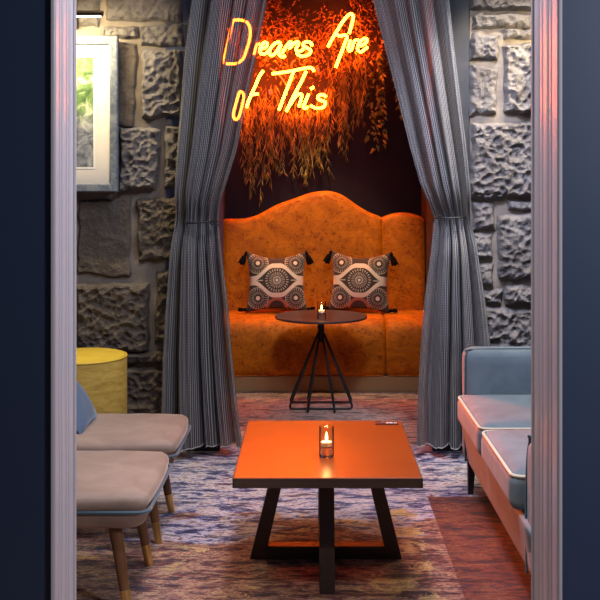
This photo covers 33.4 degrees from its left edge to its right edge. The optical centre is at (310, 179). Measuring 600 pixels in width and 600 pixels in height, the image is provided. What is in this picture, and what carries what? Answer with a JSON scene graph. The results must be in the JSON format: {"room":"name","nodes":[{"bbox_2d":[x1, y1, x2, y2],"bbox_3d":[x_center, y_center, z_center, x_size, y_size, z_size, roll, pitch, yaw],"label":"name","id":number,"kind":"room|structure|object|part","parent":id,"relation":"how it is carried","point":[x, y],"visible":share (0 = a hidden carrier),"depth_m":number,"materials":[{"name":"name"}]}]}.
{"room":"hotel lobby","nodes":[
{"label":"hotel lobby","id":0,"kind":"room"},
{"bbox_2d":[76,0,183,413],"bbox_3d":[-1.330,-0.075,5.215,1.353,2.954,0.169,0,0,0],"label":"stone wall","id":1,"kind":"structure","parent":0,"point":[124,237],"depth_m":5.17,"materials":[{"name":"grey stone"}]},
{"bbox_2d":[76,10,103,28],"bbox_3d":[-1.248,-0.818,5.054,0.450,0.066,0.295,0,0,0],"label":"picture light","id":2,"kind":"object","parent":1,"relation":"attached to","point":[79,13],"visible":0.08,"depth_m":4.91,"materials":[{"name":"brown metal"}]},
{"bbox_3d":[-1.248,-0.820,4.920,0.450,0.028,0.028,0,0,0],"label":"lamp shade","id":3,"kind":"part","parent":2,"relation":"part of","materials":[{"name":"brown metal"}]},
{"bbox_2d":[76,36,118,191],"bbox_3d":[-1.248,-0.337,5.152,0.520,0.796,0.094,0,0,0],"label":"framed picture","id":4,"kind":"object","parent":1,"relation":"attached to","point":[97,57],"visible":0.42,"depth_m":5.12,"materials":[{"name":"silver paper"}]},
{"bbox_2d":[76,57,92,166],"bbox_3d":[-1.248,-0.347,5.128,0.266,0.562,0.002,0,0,0],"label":"print","id":5,"kind":"object","parent":4,"relation":"attached to","point":[84,65],"depth_m":5.13},
{"bbox_3d":[0.075,-1.340,5.060,1.950,0.027,0.027,0,0,0],"label":"curtain rod","id":6,"kind":"object","parent":1,"relation":"attached to","visible":0},
{"bbox_2d":[161,0,266,451],"bbox_3d":[-0.429,0.016,5.050,0.646,2.672,0.209,0,0,0],"label":"curtain","id":7,"kind":"object","parent":6,"relation":"hanging from","point":[223,36],"visible":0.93,"depth_m":5.04,"materials":[{"name":"grey fabric"}]},
{"bbox_2d":[187,220,220,224],"bbox_3d":[-0.544,0.212,5.079,0.175,0.026,0.167,0,0,0],"label":"tieback","id":8,"kind":"object","parent":7,"relation":"attached to","point":[211,221],"visible":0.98,"depth_m":5.00,"materials":[{"name":"black fabric"}]},
{"bbox_2d":[373,0,489,449],"bbox_3d":[0.558,0.016,5.056,0.718,2.672,0.210,0,0,2],"label":"curtain","id":9,"kind":"object","parent":6,"relation":"hanging from","point":[417,35],"visible":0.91,"depth_m":5.04,"materials":[{"name":"grey fabric"}]},
{"bbox_2d":[433,215,465,220],"bbox_3d":[0.703,0.190,5.079,0.170,0.026,0.167,0,0,0],"label":"tieback","id":10,"kind":"object","parent":9,"relation":"attached to","point":[439,217],"visible":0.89,"depth_m":5.00,"materials":[{"name":"black fabric"}]},
{"bbox_3d":[0.703,0.190,5.080,0.170,0.012,0.164,0,0,0],"label":"cord","id":11,"kind":"part","parent":10,"relation":"part of","materials":[{"name":"grey fabric"}]},
{"bbox_2d":[166,0,222,444],"bbox_3d":[-0.617,-0.075,5.325,0.277,2.950,0.250,0,0,0],"label":"wall","id":12,"kind":"structure","parent":0,"point":[170,191],"depth_m":5.20,"materials":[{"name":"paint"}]},
{"bbox_2d":[186,443,219,450],"bbox_3d":[-0.581,1.350,5.182,0.218,0.100,0.034,0,0,0],"label":"baseboard","id":13,"kind":"structure","parent":12,"relation":"attached to","point":[202,448],"depth_m":5.16,"materials":[{"name":"black"}]},
{"bbox_2d":[223,190,224,219],"bbox_3d":[-0.695,-0.075,6.425,0.120,2.950,1.950,0,0,0],"label":"wall","id":14,"kind":"structure","parent":0,"point":[224,190],"depth_m":7.34,"materials":[{"name":"grey paint"}]},
{"bbox_2d":[0,0,599,599],"bbox_3d":[0.000,-0.075,2.535,5.200,2.950,0.270,0,0,0],"label":"wall","id":15,"kind":"structure","parent":0,"point":[25,25],"depth_m":2.40,"materials":[{"name":"blue paint"}]},
{"bbox_2d":[51,0,75,599],"bbox_3d":[-0.616,0.235,2.498,0.011,2.330,0.219,0,0,0],"label":"trim","id":16,"kind":"structure","parent":15,"relation":"attached to","point":[59,8],"depth_m":2.49,"materials":[{"name":"grey paint"}]},
{"bbox_2d":[531,0,561,599],"bbox_3d":[0.595,0.235,2.535,0.011,2.330,0.295,0,0,0],"label":"trim","id":17,"kind":"structure","parent":15,"relation":"attached to","point":[546,15],"depth_m":2.53,"materials":[{"name":"grey paint"}]},
{"bbox_2d":[76,392,530,599],"bbox_3d":[0.000,1.430,3.350,5.200,0.060,8.300,0,0,0],"label":"floor","id":18,"kind":"structure","parent":0,"point":[453,543],"depth_m":3.93,"materials":[{"name":"carpet"}]},
{"bbox_2d":[76,348,127,413],"bbox_3d":[-1.118,1.124,4.860,0.446,0.552,0.446,0,0,0],"label":"pouf","id":19,"kind":"object","parent":18,"relation":"on","point":[101,372],"visible":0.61,"depth_m":4.72,"materials":[{"name":"yellow fabric"}]},
{"bbox_2d":[76,450,172,599],"bbox_3d":[-0.865,0.967,3.440,0.713,0.873,0.566,0,0,0],"label":"lounge chair","id":20,"kind":"object","parent":18,"relation":"on","point":[116,490],"visible":0.52,"depth_m":3.25,"materials":[{"name":"beige fabric"}]},
{"bbox_3d":[-0.617,1.249,3.243,0.107,0.309,0.047,0,0,34],"label":"leg","id":21,"kind":"part","parent":20,"relation":"part of","materials":[{"name":"brown wood"}]},
{"bbox_3d":[-0.786,1.088,3.440,0.525,0.076,0.537,0,0,0],"label":"seat","id":22,"kind":"part","parent":20,"relation":"part of","materials":[{"name":"beige fabric"}]},
{"bbox_2d":[76,450,168,510],"bbox_3d":[-0.786,1.026,3.440,0.548,0.071,0.560,0,0,0],"label":"seat cushion","id":23,"kind":"object","parent":20,"relation":"on","point":[109,480],"depth_m":3.34,"materials":[{"name":"beige fabric"}]},
{"bbox_3d":[-0.619,1.249,3.624,0.093,0.307,0.047,0,0,-11],"label":"leg","id":24,"kind":"part","parent":20,"relation":"part of","materials":[{"name":"brown wood"}]},
{"bbox_2d":[76,413,190,543],"bbox_3d":[-0.865,0.967,4.050,0.713,0.873,0.506,0,0,0],"label":"lounge chair","id":25,"kind":"object","parent":18,"relation":"on","point":[167,434],"visible":0.38,"depth_m":3.93,"materials":[{"name":"beige fabric"}]},
{"bbox_2d":[76,380,96,433],"bbox_3d":[-0.981,0.885,4.060,0.182,0.240,0.296,0,0,0],"label":"cushion","id":26,"kind":"object","parent":25,"relation":"on","point":[86,413],"visible":0.31,"depth_m":4.01,"materials":[{"name":"blue fabric"}]},
{"bbox_2d":[76,413,187,454],"bbox_3d":[-0.786,1.026,4.050,0.548,0.071,0.500,0,0,0],"label":"seat cushion","id":27,"kind":"object","parent":25,"relation":"on","point":[167,434],"depth_m":3.94,"materials":[{"name":"beige fabric"}]},
{"bbox_3d":[-0.617,1.249,3.883,0.107,0.309,0.047,0,0,34],"label":"leg","id":28,"kind":"part","parent":25,"relation":"part of","materials":[{"name":"brown wood"}]},
{"bbox_3d":[-0.619,1.249,4.204,0.093,0.307,0.047,0,0,-11],"label":"leg","id":29,"kind":"part","parent":25,"relation":"part of","materials":[{"name":"brown wood"}]},
{"bbox_3d":[-0.786,1.088,4.050,0.525,0.076,0.478,0,0,0],"label":"seat","id":30,"kind":"part","parent":25,"relation":"part of","materials":[{"name":"beige fabric"}]},
{"bbox_2d":[275,310,366,412],"bbox_3d":[0.061,1.118,6.170,0.570,0.562,0.570,0,0,0],"label":"bistro table","id":31,"kind":"object","parent":18,"relation":"on","point":[301,316],"visible":0.86,"depth_m":6.12,"materials":[{"name":"grey metal"}]},
{"bbox_3d":[0.017,1.170,6.170,0.086,0.452,0.390,0,0,0],"label":"wire leg","id":32,"kind":"part","parent":31,"relation":"part of","materials":[{"name":"black metal"}]},
{"bbox_3d":[0.062,1.169,6.214,0.390,0.452,0.086,0,0,0],"label":"wire leg","id":33,"kind":"part","parent":31,"relation":"part of","materials":[{"name":"black metal"}]},
{"bbox_3d":[0.061,1.173,6.126,0.390,0.452,0.086,0,0,0],"label":"wire leg","id":34,"kind":"part","parent":31,"relation":"part of","materials":[{"name":"black metal"}]},
{"bbox_2d":[317,301,325,318],"bbox_3d":[0.064,0.784,6.030,0.052,0.105,0.052,0,0,0],"label":"candle holder","id":35,"kind":"object","parent":31,"relation":"on","point":[321,314],"visible":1,"depth_m":6.02,"materials":[{"name":"clear glass"}]},
{"bbox_3d":[0.106,1.172,6.170,0.087,0.452,0.390,0,0,0],"label":"wire leg","id":36,"kind":"part","parent":31,"relation":"part of","materials":[{"name":"black metal"}]},
{"bbox_2d":[223,191,424,391],"bbox_3d":[0.090,0.739,6.922,1.442,1.322,0.757,0,0,0],"label":"banquette","id":37,"kind":"object","parent":18,"relation":"on","point":[380,352],"visible":0.66,"depth_m":7.08,"materials":[{"name":"orange fabric"}]},
{"bbox_2d":[238,250,314,312],"bbox_3d":[-0.239,0.700,6.907,0.535,0.422,0.165,0,0,-6],"label":"throw pillow","id":38,"kind":"object","parent":37,"relation":"on","point":[274,282],"visible":1,"depth_m":6.85,"materials":[{"name":"fabric"}]},
{"bbox_3d":[-0.062,0.639,7.187,1.133,1.122,0.225,0,0,0],"label":"backrest","id":39,"kind":"part","parent":37,"relation":"part of","materials":[{"name":"orange fabric"}]},
{"bbox_3d":[-0.070,1.103,6.822,1.119,0.389,0.558,0,0,0],"label":"seat","id":40,"kind":"part","parent":37,"relation":"part of","materials":[{"name":"orange fabric"}]},
{"bbox_2d":[320,250,398,312],"bbox_3d":[0.335,0.700,6.908,0.542,0.433,0.165,0,0,5],"label":"throw pillow","id":41,"kind":"object","parent":37,"relation":"on","point":[357,282],"visible":0.98,"depth_m":6.85,"materials":[{"name":"fabric"}]},
{"bbox_3d":[0.650,1.104,6.822,0.317,0.388,0.558,0,0,0],"label":"seat","id":42,"kind":"part","parent":37,"relation":"part of","materials":[{"name":"orange fabric"}]},
{"bbox_3d":[0.657,0.716,7.188,0.303,0.968,0.225,0,0,0],"label":"backrest","id":43,"kind":"part","parent":37,"relation":"part of","materials":[{"name":"orange fabric"}]},
{"bbox_2d":[232,421,422,593],"bbox_3d":[0.055,1.190,3.683,0.626,0.420,0.789,0,0,0],"label":"coffee table","id":44,"kind":"object","parent":18,"relation":"on","point":[273,456],"visible":0.99,"depth_m":3.61,"materials":[{"name":"brown wood"}]},
{"bbox_3d":[-0.153,1.206,3.715,0.144,0.388,0.052,0,0,0],"label":"leg","id":45,"kind":"part","parent":44,"relation":"part of","materials":[{"name":"black metal"}]},
{"bbox_3d":[0.055,1.206,3.971,0.052,0.388,0.156,0,0,0],"label":"leg","id":46,"kind":"part","parent":44,"relation":"part of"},
{"bbox_3d":[0.055,1.376,3.715,0.455,0.048,0.052,0,0,0],"label":"foot rail","id":47,"kind":"part","parent":44,"relation":"part of","materials":[{"name":"black metal"}]},
{"bbox_2d":[319,426,333,457],"bbox_3d":[0.055,0.927,3.545,0.052,0.105,0.052,0,0,0],"label":"candle holder","id":48,"kind":"object","parent":44,"relation":"on","point":[326,446],"visible":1,"depth_m":3.54,"materials":[{"name":"clear glass"}]},
{"bbox_3d":[0.055,1.206,3.458,0.052,0.388,0.156,0,0,0],"label":"leg","id":49,"kind":"part","parent":44,"relation":"part of","materials":[{"name":"black metal"}]},
{"bbox_2d":[375,421,397,424],"bbox_3d":[0.304,0.978,4.027,0.092,0.004,0.045,0,0,0],"label":"menu card","id":50,"kind":"object","parent":44,"relation":"on","point":[376,422],"visible":1,"depth_m":4.02,"materials":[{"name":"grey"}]},
{"bbox_3d":[0.264,1.206,3.715,0.144,0.388,0.052,0,0,0],"label":"leg","id":51,"kind":"part","parent":44,"relation":"part of","materials":[{"name":"black metal"}]},
{"bbox_2d":[458,346,530,573],"bbox_3d":[1.036,0.955,3.831,0.776,0.890,1.543,0,0,0],"label":"loveseat","id":52,"kind":"object","parent":18,"relation":"on","point":[494,404],"visible":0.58,"depth_m":4.00,"materials":[{"name":"blue fabric"}]},
{"bbox_3d":[0.715,1.325,4.460,0.034,0.151,0.034,0,0,0],"label":"leg","id":53,"kind":"part","parent":52,"relation":"part of","materials":[{"name":"black"}]},
{"bbox_2d":[458,395,530,455],"bbox_3d":[0.924,1.010,4.155,0.552,0.140,0.600,0,0,0],"label":"seat cushion","id":54,"kind":"object","parent":52,"relation":"on","point":[477,414],"depth_m":4.09,"materials":[{"name":"blue fabric"}]},
{"bbox_3d":[1.034,1.015,4.533,0.692,0.510,0.140,0,0,0],"label":"armrest","id":55,"kind":"part","parent":52,"relation":"part of","materials":[{"name":"blue fabric"}]},
{"bbox_2d":[481,430,530,509],"bbox_3d":[0.924,1.010,3.535,0.552,0.140,0.600,0,0,0],"label":"seat cushion","id":56,"kind":"object","parent":52,"relation":"on","point":[503,452],"depth_m":3.47,"materials":[{"name":"blue fabric"}]},
{"bbox_3d":[1.034,1.045,3.145,0.692,0.450,0.150,0,0,0],"label":"armrest","id":57,"kind":"part","parent":52,"relation":"part of","materials":[{"name":"blue fabric"}]},
{"bbox_2d":[225,0,420,218],"bbox_3d":[0.090,-0.075,7.450,1.950,2.950,0.100,0,0,0],"label":"wall","id":58,"kind":"structure","parent":0,"point":[384,182],"depth_m":7.40,"materials":[{"name":"black paint"}]},
{"bbox_2d":[245,70,263,107],"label":"sign","id":59,"kind":"object","parent":58,"relation":"attached to","point":[252,93],"depth_m":7.19,"materials":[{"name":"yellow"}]},
{"bbox_2d":[258,40,312,57],"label":"sign","id":60,"kind":"object","parent":58,"relation":"attached to","point":[290,44],"depth_m":7.19,"materials":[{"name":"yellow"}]},
{"bbox_2d":[270,66,326,111],"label":"sign","id":61,"kind":"object","parent":58,"relation":"attached to","point":[294,96],"depth_m":7.19,"materials":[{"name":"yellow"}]},
{"bbox_2d":[289,104,316,186],"bbox_3d":[-0.051,-0.260,7.295,0.203,0.626,0.153,0,0,14],"label":"trailing plant","id":62,"kind":"object","parent":58,"relation":"hanging from","point":[307,122],"visible":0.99,"depth_m":7.27,"materials":[{"name":"green plant"}]},
{"bbox_2d":[252,0,393,96],"bbox_3d":[0.029,-1.138,7.299,1.353,1.076,0.222,0,0,0],"label":"foliage","id":63,"kind":"object","parent":58,"relation":"attached to","point":[360,31],"visible":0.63,"depth_m":7.29,"materials":[{"name":"orange plant"}]},
{"bbox_2d":[240,97,268,206],"bbox_3d":[-0.412,-0.218,7.298,0.224,0.849,0.173,0,0,0],"label":"trailing plant","id":64,"kind":"object","parent":63,"relation":"hanging from","point":[248,123],"visible":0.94,"depth_m":7.30,"materials":[{"name":"green plant"}]},
{"bbox_2d":[257,85,283,188],"bbox_3d":[-0.298,-0.308,7.293,0.206,0.785,0.145,0,0,0],"label":"trailing plant","id":65,"kind":"object","parent":63,"relation":"hanging from","point":[270,123],"visible":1,"depth_m":7.29,"materials":[{"name":"green plant"}]},
{"bbox_3d":[-0.303,-0.342,7.298,0.159,0.719,0.101,0,0,22],"label":"stem","id":66,"kind":"part","parent":65,"relation":"part of","materials":[{"name":"brown"}]},
{"bbox_2d":[278,102,306,178],"bbox_3d":[-0.132,-0.276,7.294,0.227,0.599,0.159,0,0,0],"label":"trailing plant","id":67,"kind":"object","parent":63,"relation":"hanging from","point":[289,131],"visible":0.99,"depth_m":7.29,"materials":[{"name":"green plant"}]},
{"bbox_3d":[-0.143,-0.307,7.307,0.179,0.537,0.123,0,0,-10],"label":"stem","id":68,"kind":"part","parent":67,"relation":"part of","materials":[{"name":"brown"}]},
{"bbox_2d":[312,89,335,175],"bbox_3d":[0.084,-0.337,7.309,0.171,0.671,0.150,0,0,-16],"label":"trailing plant","id":69,"kind":"object","parent":63,"relation":"hanging from","point":[325,136],"visible":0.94,"depth_m":7.31,"materials":[{"name":"green plant"}]},
{"bbox_3d":[0.075,-0.374,7.309,0.114,0.597,0.104,0,0,-24],"label":"stem","id":70,"kind":"part","parent":69,"relation":"part of","materials":[{"name":"brown plant"}]},
{"bbox_2d":[324,57,359,160],"bbox_3d":[0.229,-0.522,7.315,0.283,0.802,0.149,0,0,-14],"label":"trailing plant","id":71,"kind":"object","parent":63,"relation":"hanging from","point":[344,106],"visible":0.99,"depth_m":7.29,"materials":[{"name":"green plant"}]},
{"bbox_3d":[0.225,-0.544,7.308,0.238,0.759,0.121,0,0,0],"label":"stem","id":72,"kind":"part","parent":71,"relation":"part of","materials":[{"name":"brown plant"}]},
{"bbox_2d":[348,54,370,127],"bbox_3d":[0.351,-0.648,7.295,0.181,0.559,0.144,0,0,0],"label":"trailing plant","id":73,"kind":"object","parent":63,"relation":"hanging from","point":[356,81],"visible":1,"depth_m":7.29,"materials":[{"name":"green plant"}]},
{"bbox_3d":[0.355,-0.665,7.307,0.121,0.525,0.120,0,0,0],"label":"stem","id":74,"kind":"part","parent":73,"relation":"part of","materials":[{"name":"brown plant"}]},
{"bbox_2d":[364,50,387,153],"bbox_3d":[0.496,-0.573,7.315,0.169,0.767,0.171,0,0,29],"label":"trailing plant","id":75,"kind":"object","parent":63,"relation":"hanging from","point":[379,56],"visible":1,"depth_m":7.30,"materials":[{"name":"green plant"}]},
{"bbox_3d":[0.475,-0.589,7.309,0.119,0.735,0.125,0,0,0],"label":"stem","id":76,"kind":"part","parent":75,"relation":"part of","materials":[{"name":"brown plant"}]},
{"bbox_2d":[391,77,401,118],"bbox_3d":[0.643,-0.673,7.287,0.088,0.487,0.147,0,0,38],"label":"trailing plant","id":77,"kind":"object","parent":63,"relation":"hanging from","point":[396,100],"visible":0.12,"depth_m":7.30,"materials":[{"name":"green plant"}]},
{"bbox_2d":[327,13,367,67],"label":"sign","id":78,"kind":"object","parent":58,"relation":"attached to","point":[347,16],"depth_m":7.19,"materials":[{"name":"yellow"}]},
{"bbox_2d":[421,11,469,292],"bbox_3d":[0.875,-0.075,6.425,0.120,2.950,1.950,0,0,0],"label":"wall","id":79,"kind":"structure","parent":0,"point":[423,198],"depth_m":7.12,"materials":[{"name":"grey paint"}]},
{"bbox_2d":[427,0,468,277],"bbox_3d":[0.728,-0.075,5.325,0.188,2.950,0.250,0,0,0],"label":"wall","id":80,"kind":"structure","parent":0,"point":[459,8],"depth_m":5.20,"materials":[{"name":"grey paint"}]},
{"bbox_2d":[469,0,530,345],"bbox_3d":[1.286,-0.073,5.216,0.944,2.956,0.169,0,0,0],"label":"stone wall","id":81,"kind":"structure","parent":0,"point":[500,30],"depth_m":5.17,"materials":[{"name":"grey stone"}]},
{"bbox_2d":[432,443,462,450],"bbox_3d":[0.726,1.350,5.182,0.196,0.100,0.034,0,0,0],"label":"baseboard","id":82,"kind":"structure","parent":81,"relation":"attached to","point":[448,447],"depth_m":5.16,"materials":[{"name":"black"}]}
]}

